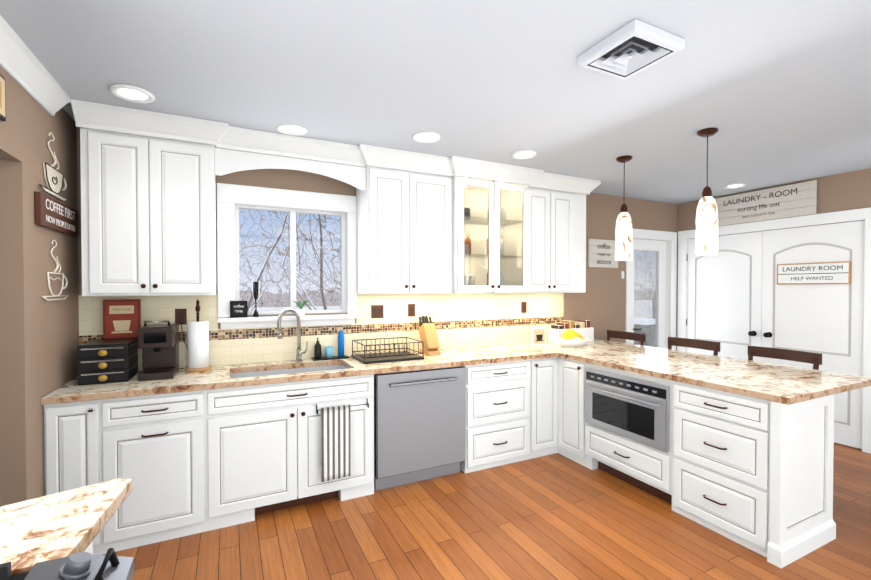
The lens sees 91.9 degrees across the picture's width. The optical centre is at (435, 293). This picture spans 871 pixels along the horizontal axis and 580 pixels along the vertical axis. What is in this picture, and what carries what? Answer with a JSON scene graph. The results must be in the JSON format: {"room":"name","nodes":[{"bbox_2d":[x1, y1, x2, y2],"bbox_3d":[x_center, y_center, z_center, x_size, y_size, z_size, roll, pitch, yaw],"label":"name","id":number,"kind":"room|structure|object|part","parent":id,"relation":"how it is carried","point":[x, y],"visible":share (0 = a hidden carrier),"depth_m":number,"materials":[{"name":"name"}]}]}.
{"room":"kitchen","nodes":[
{"label":"kitchen","id":0,"kind":"room"},
{"bbox_2d":[0,66,78,506],"bbox_3d":[-1.120,0.206,0.077,0.150,2.600,6.000,0,1,-26],"label":"wall","id":1,"kind":"structure","parent":0,"point":[39,339],"depth_m":2.12,"materials":[{"name":"brown paint"}]},
{"bbox_2d":[0,74,5,120],"bbox_3d":[-1.844,-0.851,1.740,0.023,0.190,0.250,0,1,-26],"label":"picture","id":2,"kind":"object","parent":1,"relation":"attached to","point":[2,98],"visible":1,"depth_m":1.83,"materials":[{"name":"beige paper"}]},
{"bbox_2d":[0,15,70,115],"bbox_3d":[-0.919,-1.033,-0.080,0.085,0.113,5.550,0,1,-26],"label":"crown molding","id":3,"kind":"structure","parent":1,"relation":"attached to","point":[24,67],"depth_m":2.01,"materials":[{"name":"paint"}]},
{"bbox_2d":[37,132,67,201],"bbox_3d":[-2.168,-0.728,2.392,0.016,0.354,0.443,0,1,-26],"label":"art","id":4,"kind":"object","parent":1,"relation":"attached to","point":[54,179],"visible":0.96,"depth_m":2.38,"materials":[{"name":"beige metal"}]},
{"bbox_2d":[42,240,68,300],"bbox_3d":[-2.178,-0.135,2.418,0.014,0.344,0.396,0,1,-26],"label":"art","id":5,"kind":"object","parent":1,"relation":"attached to","point":[55,270],"visible":0.94,"depth_m":2.42,"materials":[{"name":"beige metal"}]},
{"bbox_2d":[34,191,77,236],"bbox_3d":[-2.184,-0.446,2.442,0.026,0.170,0.600,0,1,-26],"label":"sign","id":6,"kind":"object","parent":1,"relation":"attached to","point":[42,211],"visible":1,"depth_m":2.33,"materials":[{"name":"brown wood"}]},
{"bbox_2d":[46,199,74,218],"bbox_3d":[-2.173,-0.484,2.449,0.002,0.055,0.473,0,1,-26],"label":"lettering","id":7,"kind":"object","parent":6,"relation":"attached to","point":[67,212],"visible":1,"depth_m":2.43},
{"bbox_2d":[46,215,74,230],"bbox_3d":[-2.173,-0.406,2.450,0.002,0.035,0.466,0,1,-26],"label":"lettering","id":8,"kind":"object","parent":6,"relation":"attached to","point":[57,220],"visible":1,"depth_m":2.42},
{"bbox_2d":[77,127,676,365],"bbox_3d":[-0.298,0.155,3.906,7.900,2.600,0.150,0,1,-26],"label":"wall","id":9,"kind":"structure","parent":0,"point":[600,304],"depth_m":4.86,"materials":[{"name":"brown paint"}]},
{"bbox_2d":[80,127,216,295],"bbox_3d":[-1.879,-0.501,2.823,0.715,1.020,0.380,0,1,-26],"label":"upper cabinet","id":10,"kind":"object","parent":9,"relation":"attached to","point":[148,215],"visible":1,"depth_m":2.67,"materials":[{"name":"paint"}]},
{"bbox_2d":[217,183,358,328],"bbox_3d":[-1.164,-0.283,3.402,1.061,1.090,0.180,0,1,-26],"label":"window","id":11,"kind":"structure","parent":9,"relation":"in","point":[232,199],"depth_m":3.38,"materials":[{"name":"paint"}]},
{"bbox_2d":[230,301,247,317],"bbox_3d":[-1.484,0.117,3.180,0.120,0.125,0.016,0,1,-26],"label":"sign","id":12,"kind":"object","parent":11,"relation":"on","point":[234,313],"visible":0.94,"depth_m":3.17,"materials":[{"name":"black metal"}]},
{"bbox_2d":[252,281,258,316],"bbox_3d":[-1.387,0.041,3.252,0.052,0.275,0.051,0,1,-26],"label":"vase","id":13,"kind":"object","parent":11,"relation":"on","point":[255,287],"visible":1,"depth_m":3.24,"materials":[{"name":"black glass"}]},
{"bbox_2d":[293,300,309,315],"bbox_3d":[-1.085,0.115,3.407,0.135,0.122,0.072,0,1,-26],"label":"potted plant","id":14,"kind":"object","parent":11,"relation":"on","point":[301,311],"visible":0.94,"depth_m":3.39,"materials":[{"name":"white plastic"}]},
{"bbox_2d":[78,293,563,370],"bbox_3d":[-0.479,0.265,3.728,4.213,0.533,0.009,0,1,-26],"label":"backsplash","id":15,"kind":"structure","parent":9,"relation":"attached to","point":[464,320],"depth_m":3.69,"materials":[{"name":"beige tile"}]},
{"bbox_2d":[175,309,186,324],"bbox_3d":[-1.843,0.166,3.049,0.072,0.116,0.005,0,1,-26],"label":"electrical outlet","id":16,"kind":"object","parent":15,"relation":"attached to","point":[181,314],"visible":0.85,"depth_m":3.05,"materials":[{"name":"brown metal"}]},
{"bbox_2d":[180,319,186,368],"bbox_3d":[-1.808,0.361,3.041,0.061,0.353,0.050,0,1,-26],"label":"power cord","id":17,"kind":"object","parent":15,"relation":"attached to","point":[183,338],"visible":0.56,"depth_m":3.04,"materials":[{"name":"black plastic"}]},
{"bbox_2d":[371,305,383,317],"bbox_3d":[-0.510,0.158,3.703,0.115,0.116,0.005,0,1,-26],"label":"electrical outlet","id":18,"kind":"object","parent":15,"relation":"attached to","point":[377,311],"visible":1,"depth_m":3.70,"materials":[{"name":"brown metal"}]},
{"bbox_2d":[408,304,414,316],"bbox_3d":[-0.218,0.151,3.846,0.072,0.116,0.005,0,1,-26],"label":"electrical outlet","id":19,"kind":"object","parent":15,"relation":"attached to","point":[411,310],"visible":1,"depth_m":3.84,"materials":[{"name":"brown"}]},
{"bbox_2d":[521,302,526,312],"bbox_3d":[0.926,0.143,4.408,0.072,0.116,0.005,0,1,-26],"label":"electrical outlet","id":20,"kind":"object","parent":15,"relation":"attached to","point":[523,307],"visible":1,"depth_m":4.41,"materials":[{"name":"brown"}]},
{"bbox_2d":[71,99,600,194],"bbox_3d":[-0.293,-1.073,3.531,4.217,0.130,0.493,0,1,-26],"label":"crown molding","id":21,"kind":"structure","parent":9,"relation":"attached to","point":[112,118],"depth_m":3.08,"materials":[{"name":"paint"}]},
{"bbox_2d":[215,148,365,190],"bbox_3d":[-1.035,-0.910,3.124,1.067,0.181,0.018,0,1,-26],"label":"valance","id":22,"kind":"object","parent":21,"relation":"attached to","point":[227,161],"visible":1,"depth_m":3.07,"materials":[{"name":"paint"}]},
{"bbox_2d":[356,166,451,293],"bbox_3d":[-0.256,-0.511,3.619,0.760,1.020,0.380,0,1,-26],"label":"upper cabinet","id":23,"kind":"object","parent":9,"relation":"attached to","point":[404,231],"visible":1,"depth_m":3.46,"materials":[{"name":"paint"}]},
{"bbox_2d":[452,175,527,293],"bbox_3d":[0.447,-0.515,3.934,0.780,1.020,0.435,0,1,-26],"label":"upper cabinet","id":24,"kind":"object","parent":9,"relation":"attached to","point":[489,236],"visible":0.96,"depth_m":3.85,"materials":[{"name":"paint"}]},
{"bbox_2d":[528,187,585,292],"bbox_3d":[1.140,-0.520,4.304,0.790,1.020,0.380,0,1,-26],"label":"upper cabinet","id":25,"kind":"object","parent":9,"relation":"attached to","point":[556,241],"visible":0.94,"depth_m":4.16,"materials":[{"name":"paint"}]},
{"bbox_2d":[588,239,617,267],"bbox_3d":[1.954,-0.466,4.905,0.470,0.323,0.020,0,1,-26],"label":"sign","id":26,"kind":"object","parent":9,"relation":"attached to","point":[594,250],"visible":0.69,"depth_m":4.88,"materials":[{"name":"white wood"}]},
{"bbox_2d":[633,239,665,347],"bbox_3d":[2.692,0.372,5.340,0.702,2.104,0.104,0,1,-26],"label":"exterior door","id":27,"kind":"structure","parent":9,"relation":"in","point":[649,288],"depth_m":5.39,"materials":[{"name":"paint"}]},
{"bbox_2d":[0,0,870,203],"bbox_3d":[1.057,-1.158,1.127,7.900,0.100,6.300,0,1,-26],"label":"ceiling","id":28,"kind":"structure","parent":0,"point":[776,92],"depth_m":2.19,"materials":[{"name":"paint"}]},
{"bbox_2d":[109,84,154,102],"bbox_3d":[-1.693,-1.114,2.356,0.210,0.016,0.210,0,1,-26],"label":"recessed light","id":29,"kind":"object","parent":28,"relation":"in","point":[131,93],"visible":1,"depth_m":2.35,"materials":[{"name":"paint"}]},
{"bbox_2d":[277,124,306,135],"bbox_3d":[-0.989,-1.127,2.903,0.200,0.006,0.200,0,1,-26],"label":"recessed light","id":30,"kind":"object","parent":28,"relation":"attached to","point":[291,129],"visible":1,"depth_m":2.88,"materials":[{"name":"paint"}]},
{"bbox_2d":[413,131,439,142],"bbox_3d":[-0.065,-1.123,3.035,0.200,0.016,0.200,0,1,-26],"label":"recessed light","id":31,"kind":"object","parent":28,"relation":"in","point":[426,137],"visible":1,"depth_m":3.02,"materials":[{"name":"paint"}]},
{"bbox_2d":[511,150,535,158],"bbox_3d":[0.718,-1.129,3.426,0.200,0.016,0.200,0,1,-26],"label":"recessed light","id":32,"kind":"object","parent":28,"relation":"in","point":[524,154],"visible":1,"depth_m":3.42,"materials":[{"name":"paint"}]},
{"bbox_2d":[615,156,631,260],"bbox_3d":[1.582,-0.710,3.537,0.134,0.856,0.134,0,1,-26],"label":"pendant light","id":33,"kind":"object","parent":28,"relation":"hanging from","point":[624,160],"depth_m":3.49,"materials":[{"name":"white glass"}]},
{"bbox_3d":[1.582,-0.482,3.540,0.134,0.400,0.134,0,1,-26],"label":"pendant light shade","id":34,"kind":"part","parent":33,"relation":"part of","materials":[{"name":"white glass"}]},
{"bbox_2d":[577,19,684,79],"bbox_3d":[0.881,-1.093,1.917,0.316,0.046,0.316,0,1,-26],"label":"ceiling vent","id":35,"kind":"object","parent":28,"relation":"in","point":[633,47],"visible":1,"depth_m":1.89,"materials":[{"name":"paint"}]},
{"bbox_2d":[695,128,717,254],"bbox_3d":[1.890,-0.702,2.932,0.134,0.856,0.134,0,1,-26],"label":"pendant light","id":36,"kind":"object","parent":28,"relation":"hanging from","point":[707,133],"depth_m":2.89,"materials":[{"name":"white glass"}]},
{"bbox_3d":[1.890,-0.474,2.935,0.134,0.400,0.134,0,1,-26],"label":"pendant light shade","id":37,"kind":"part","parent":36,"relation":"part of","materials":[{"name":"white glass"}]},
{"bbox_2d":[723,183,745,188],"bbox_3d":[3.179,-1.143,4.475,0.200,0.016,0.200,0,1,-26],"label":"recessed light","id":38,"kind":"object","parent":28,"relation":"in","point":[734,185],"visible":1,"depth_m":4.46,"materials":[{"name":"paint"}]},
{"bbox_2d":[103,442,870,579],"bbox_3d":[1.057,1.522,1.163,7.900,0.060,6.300,0,1,-26],"label":"floor","id":39,"kind":"structure","parent":0,"point":[556,516],"depth_m":2.52,"materials":[{"name":"brown wood"}]},
{"bbox_2d":[0,548,133,579],"bbox_3d":[-0.807,1.020,0.479,0.752,0.961,0.766,0,1,-26],"label":"range","id":40,"kind":"object","parent":39,"relation":"on","point":[110,565],"visible":1,"depth_m":0.87,"materials":[{"name":"metal"}]},
{"bbox_2d":[44,400,101,554],"bbox_3d":[-2.120,1.030,2.576,0.243,0.885,0.648,0,1,-26],"label":"base cabinet","id":41,"kind":"object","parent":39,"relation":"on","point":[72,445],"visible":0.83,"depth_m":2.30,"materials":[{"name":"paint"}]},
{"bbox_2d":[84,541,92,554],"bbox_3d":[-1.146,1.052,0.933,0.543,0.885,0.340,0,1,-26],"label":"base cabinet","id":42,"kind":"object","parent":39,"relation":"on","point":[89,548],"depth_m":1.18,"materials":[{"name":"paint"}]},
{"bbox_2d":[0,478,132,575],"bbox_3d":[-1.127,0.589,0.984,0.628,0.040,0.425,0,1,-26],"label":"countertop","id":43,"kind":"structure","parent":42,"relation":"on","point":[53,526],"depth_m":1.05,"materials":[{"name":"stone"}]},
{"bbox_2d":[100,390,206,554],"bbox_3d":[-1.774,1.028,2.739,0.520,0.885,0.661,0,1,-26],"label":"base cabinet","id":44,"kind":"object","parent":39,"relation":"on","point":[153,447],"visible":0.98,"depth_m":2.47,"materials":[{"name":"paint"}]},
{"bbox_2d":[205,374,373,530],"bbox_3d":[-1.056,1.023,3.091,1.080,0.885,0.661,0,1,-26],"label":"base cabinet","id":45,"kind":"object","parent":39,"relation":"on","point":[263,454],"visible":0.9,"depth_m":2.77,"materials":[{"name":"paint"}]},
{"bbox_2d":[41,339,624,404],"bbox_3d":[-0.133,0.555,3.543,4.668,0.040,0.650,0,1,-26],"label":"countertop","id":46,"kind":"structure","parent":45,"relation":"on","point":[218,377],"depth_m":3.01,"materials":[{"name":"stone"}]},
{"bbox_2d":[77,338,137,384],"bbox_3d":[-2.081,0.426,2.687,0.251,0.238,0.332,0,1,-26],"label":"pod drawer","id":47,"kind":"object","parent":46,"relation":"on","point":[107,361],"visible":1,"depth_m":2.57,"materials":[{"name":"black plastic"}]},
{"bbox_2d":[103,299,140,339],"bbox_3d":[-2.109,0.172,2.836,0.205,0.265,0.024,0,1,-26],"label":"print","id":48,"kind":"object","parent":46,"relation":"on","point":[124,322],"visible":0.9,"depth_m":2.83},
{"bbox_2d":[137,320,178,380],"bbox_3d":[-1.843,0.357,2.813,0.190,0.373,0.354,0,1,-26],"label":"coffee maker","id":49,"kind":"object","parent":46,"relation":"on","point":[158,344],"visible":1,"depth_m":2.70,"materials":[{"name":"brown plastic"}]},
{"bbox_2d":[184,299,211,371],"bbox_3d":[-1.684,0.289,2.987,0.170,0.505,0.170,0,1,-26],"label":"paper towel holder","id":50,"kind":"object","parent":46,"relation":"on","point":[197,345],"visible":1,"depth_m":2.94,"materials":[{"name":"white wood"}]},
{"bbox_2d":[230,365,347,377],"bbox_3d":[-1.041,0.676,3.066,0.832,0.188,0.407,0,1,-26],"label":"sink","id":51,"kind":"object","parent":46,"relation":"in","point":[282,371],"visible":0.02,"depth_m":3.24,"materials":[{"name":"metal"}]},
{"bbox_2d":[277,308,307,362],"bbox_3d":[-1.096,0.324,3.237,0.244,0.428,0.161,0,1,-26],"label":"faucet","id":52,"kind":"object","parent":46,"relation":"on","point":[299,352],"visible":1,"depth_m":3.29,"materials":[{"name":"silver metal"}]},
{"bbox_2d":[311,330,348,360],"bbox_3d":[-0.866,0.421,3.466,0.290,0.227,0.105,0,1,-26],"label":"sink caddy","id":53,"kind":"object","parent":46,"relation":"on","point":[328,353],"visible":1,"depth_m":3.44,"materials":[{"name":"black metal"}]},
{"bbox_2d":[351,337,423,363],"bbox_3d":[-0.401,0.462,3.497,0.510,0.144,0.380,0,1,-26],"label":"dish rack","id":54,"kind":"object","parent":46,"relation":"on","point":[389,356],"visible":1,"depth_m":3.43,"materials":[{"name":"black metal"}]},
{"bbox_2d":[419,316,440,355],"bbox_3d":[-0.063,0.366,3.749,0.120,0.331,0.257,0,1,-26],"label":"knife block","id":55,"kind":"object","parent":46,"relation":"on","point":[428,334],"visible":0.94,"depth_m":3.69,"materials":[{"name":"brown wood"}]},
{"bbox_2d":[531,327,545,346],"bbox_3d":[1.031,0.429,4.239,0.175,0.190,0.048,0,1,-26],"label":"framed picture","id":56,"kind":"object","parent":46,"relation":"on","point":[538,336],"visible":1,"depth_m":4.21,"materials":[{"name":"white plastic"}]},
{"bbox_2d":[548,319,593,343],"bbox_3d":[1.472,0.405,4.571,0.500,0.230,0.160,0,1,-26],"label":"box","id":57,"kind":"object","parent":46,"relation":"on","point":[582,327],"visible":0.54,"depth_m":4.51,"materials":[{"name":"white plastic"}]},
{"bbox_2d":[557,329,588,346],"bbox_3d":[1.396,0.445,4.273,0.362,0.158,0.232,0,1,-26],"label":"fruit basket","id":58,"kind":"object","parent":46,"relation":"on","point":[571,338],"visible":1,"depth_m":4.21,"materials":[{"name":"white ceramic"}]},
{"bbox_2d":[316,398,368,413],"bbox_3d":[-0.645,0.783,2.937,0.363,0.055,0.061,0,1,-26],"label":"towel rail","id":59,"kind":"object","parent":45,"relation":"attached to","point":[367,404],"visible":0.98,"depth_m":2.96,"materials":[{"name":"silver metal"}]},
{"bbox_2d":[320,405,350,481],"bbox_3d":[-0.685,1.022,2.891,0.201,0.494,0.032,0,1,-26],"label":"hanging towel","id":60,"kind":"object","parent":59,"relation":"hanging from","point":[335,439],"visible":1,"depth_m":2.88,"materials":[{"name":"white fabric"}]},
{"bbox_2d":[374,366,465,490],"bbox_3d":[-0.218,1.022,3.484,0.742,0.877,0.638,0,1,-26],"label":"dishwasher","id":61,"kind":"object","parent":39,"relation":"on","point":[419,423],"visible":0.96,"depth_m":3.21,"materials":[{"name":"silver metal"}]},
{"bbox_2d":[460,360,529,472],"bbox_3d":[0.412,1.014,3.811,0.650,0.885,0.661,0,1,-26],"label":"base cabinet","id":62,"kind":"object","parent":39,"relation":"on","point":[497,424],"visible":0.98,"depth_m":3.53,"materials":[{"name":"paint"}]},
{"bbox_2d":[529,357,557,458],"bbox_3d":[1.109,1.009,4.154,0.903,0.885,0.660,0,1,-26],"label":"base cabinet","id":63,"kind":"object","parent":39,"relation":"on","point":[543,418],"visible":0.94,"depth_m":3.75,"materials":[{"name":"paint"}]},
{"bbox_2d":[558,357,585,465],"bbox_3d":[1.428,1.014,3.813,0.630,0.885,0.333,0,1,-26],"label":"base cabinet","id":64,"kind":"object","parent":39,"relation":"on","point":[571,405],"visible":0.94,"depth_m":3.67,"materials":[{"name":"paint"}]},
{"bbox_2d":[607,330,645,345],"bbox_3d":[1.838,0.931,4.435,0.530,1.037,0.478,0,1,-26],"label":"stool","id":65,"kind":"object","parent":39,"relation":"on","point":[640,337],"visible":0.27,"depth_m":4.52,"materials":[{"name":"brown wood"}]},
{"bbox_2d":[585,363,672,503],"bbox_3d":[1.670,1.020,3.318,0.631,0.885,0.770,0,1,-26],"label":"base cabinet","id":66,"kind":"object","parent":39,"relation":"on","point":[645,468],"visible":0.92,"depth_m":3.14,"materials":[{"name":"paint"}]},
{"bbox_2d":[585,367,669,452],"bbox_3d":[1.400,0.850,3.183,0.074,0.460,0.736,0,1,-26],"label":"microwave","id":67,"kind":"object","parent":66,"relation":"in","point":[635,409],"visible":1,"depth_m":3.12,"materials":[{"name":"silver metal"}]},
{"bbox_2d":[668,337,719,355],"bbox_3d":[2.160,0.940,3.780,0.530,1.037,0.478,0,1,-26],"label":"stool","id":68,"kind":"object","parent":39,"relation":"on","point":[697,344],"visible":0.19,"depth_m":3.87,"materials":[{"name":"brown wood"}]},
{"bbox_2d":[672,381,835,567],"bbox_3d":[1.983,1.029,2.681,0.631,0.885,0.649,0,1,-26],"label":"base cabinet","id":69,"kind":"object","parent":39,"relation":"on","point":[754,474],"visible":0.98,"depth_m":2.47,"materials":[{"name":"paint"}]},
{"bbox_2d":[557,343,870,404],"bbox_3d":[1.993,0.559,3.248,1.112,0.040,1.710,0,1,-26],"label":"countertop","id":70,"kind":"structure","parent":69,"relation":"on","point":[782,384],"depth_m":2.90,"materials":[{"name":"stone"}]},
{"bbox_2d":[748,346,821,369],"bbox_3d":[2.468,0.949,3.151,0.530,1.037,0.478,0,1,-26],"label":"stool","id":71,"kind":"object","parent":39,"relation":"on","point":[815,359],"visible":0.23,"depth_m":3.23,"materials":[{"name":"brown wood"}]},
{"bbox_2d":[676,168,870,349],"bbox_3d":[4.536,0.169,2.852,0.150,2.600,6.000,0,1,-26],"label":"wall","id":72,"kind":"structure","parent":0,"point":[845,191],"depth_m":4.08,"materials":[{"name":"brown paint"}]},
{"bbox_2d":[686,231,762,361],"bbox_3d":[3.386,0.369,5.015,0.121,2.122,0.848,0,1,-26],"label":"laundry door","id":73,"kind":"structure","parent":72,"relation":"in","point":[724,296],"depth_m":4.95,"materials":[{"name":"paint"}]},
{"bbox_2d":[625,207,870,453],"bbox_3d":[3.145,0.327,4.508,1.010,2.240,2.045,0,1,-26],"label":"door frame","id":74,"kind":"structure","parent":72,"relation":"attached to","point":[828,218],"depth_m":4.95,"materials":[{"name":"paint"}]},
{"bbox_2d":[715,180,816,225],"bbox_3d":[3.541,-0.963,4.622,0.016,0.331,1.020,0,1,-26],"label":"sign","id":75,"kind":"object","parent":74,"relation":"on","point":[802,201],"visible":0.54,"depth_m":4.51,"materials":[{"name":"white wood"}]},
{"bbox_2d":[738,202,779,211],"bbox_3d":[3.534,-0.945,4.617,0.002,0.064,0.411,0,1,-26],"label":"lettering","id":76,"kind":"object","parent":75,"relation":"attached to","point":[759,207],"visible":1,"depth_m":4.60},
{"bbox_2d":[724,188,796,205],"bbox_3d":[3.533,-1.053,4.617,0.002,0.060,0.711,0,1,-26],"label":"lettering","id":77,"kind":"object","parent":75,"relation":"attached to","point":[764,197],"visible":1,"depth_m":4.61},
{"bbox_2d":[761,220,864,448],"bbox_3d":[3.761,0.379,4.251,0.121,2.122,0.848,0,1,-26],"label":"laundry door","id":78,"kind":"structure","parent":72,"relation":"in","point":[826,321],"depth_m":4.15,"materials":[{"name":"paint"}]},
{"bbox_2d":[777,261,850,284],"bbox_3d":[3.778,-0.202,4.230,0.022,0.215,0.590,0,1,-26],"label":"sign","id":79,"kind":"object","parent":78,"relation":"attached to","point":[840,276],"visible":1,"depth_m":4.19,"materials":[{"name":"white wood"}]},
{"bbox_2d":[791,276,832,279],"bbox_3d":[3.768,-0.154,4.225,0.002,0.035,0.336,0,1,-26],"label":"lettering","id":80,"kind":"object","parent":79,"relation":"attached to","point":[813,277],"visible":1,"depth_m":4.19},
{"bbox_2d":[783,265,842,271],"bbox_3d":[3.768,-0.252,4.224,0.002,0.043,0.482,0,1,-26],"label":"lettering","id":81,"kind":"object","parent":79,"relation":"attached to","point":[807,268],"visible":1,"depth_m":4.21},
{"label":"outside","id":82,"kind":"structure","parent":0,"visible":0},
{"bbox_2d":[239,209,340,310],"bbox_3d":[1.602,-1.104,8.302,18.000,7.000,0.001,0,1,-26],"label":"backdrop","id":83,"kind":"structure","parent":82,"point":[333,222],"depth_m":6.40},
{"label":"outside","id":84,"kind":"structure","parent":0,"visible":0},
{"bbox_3d":[-2.879,1.633,4.419,6.500,0.130,2.990,0,1,-26],"label":"scenery","id":85,"kind":"structure","parent":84,"visible":0},
{"bbox_2d":[248,213,302,310],"bbox_3d":[-3.205,-0.526,6.150,3.281,4.153,2.528,0,1,-26],"label":"tree","id":86,"kind":"object","parent":85,"relation":"on","point":[265,263],"depth_m":6.06,"materials":[{"name":"brown plant"}]},
{"bbox_2d":[239,212,328,309],"bbox_3d":[-2.445,-0.281,6.165,1.824,3.656,2.095,0,1,-26],"label":"tree","id":87,"kind":"object","parent":85,"relation":"on","point":[321,275],"depth_m":6.06,"materials":[{"name":"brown plant"}]},
{"bbox_2d":[314,253,340,283],"bbox_3d":[-0.203,-0.650,6.133,3.343,4.407,2.196,0,1,-26],"label":"tree","id":88,"kind":"object","parent":85,"relation":"on","point":[333,276],"depth_m":5.37,"materials":[{"name":"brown plant"}]}
]}

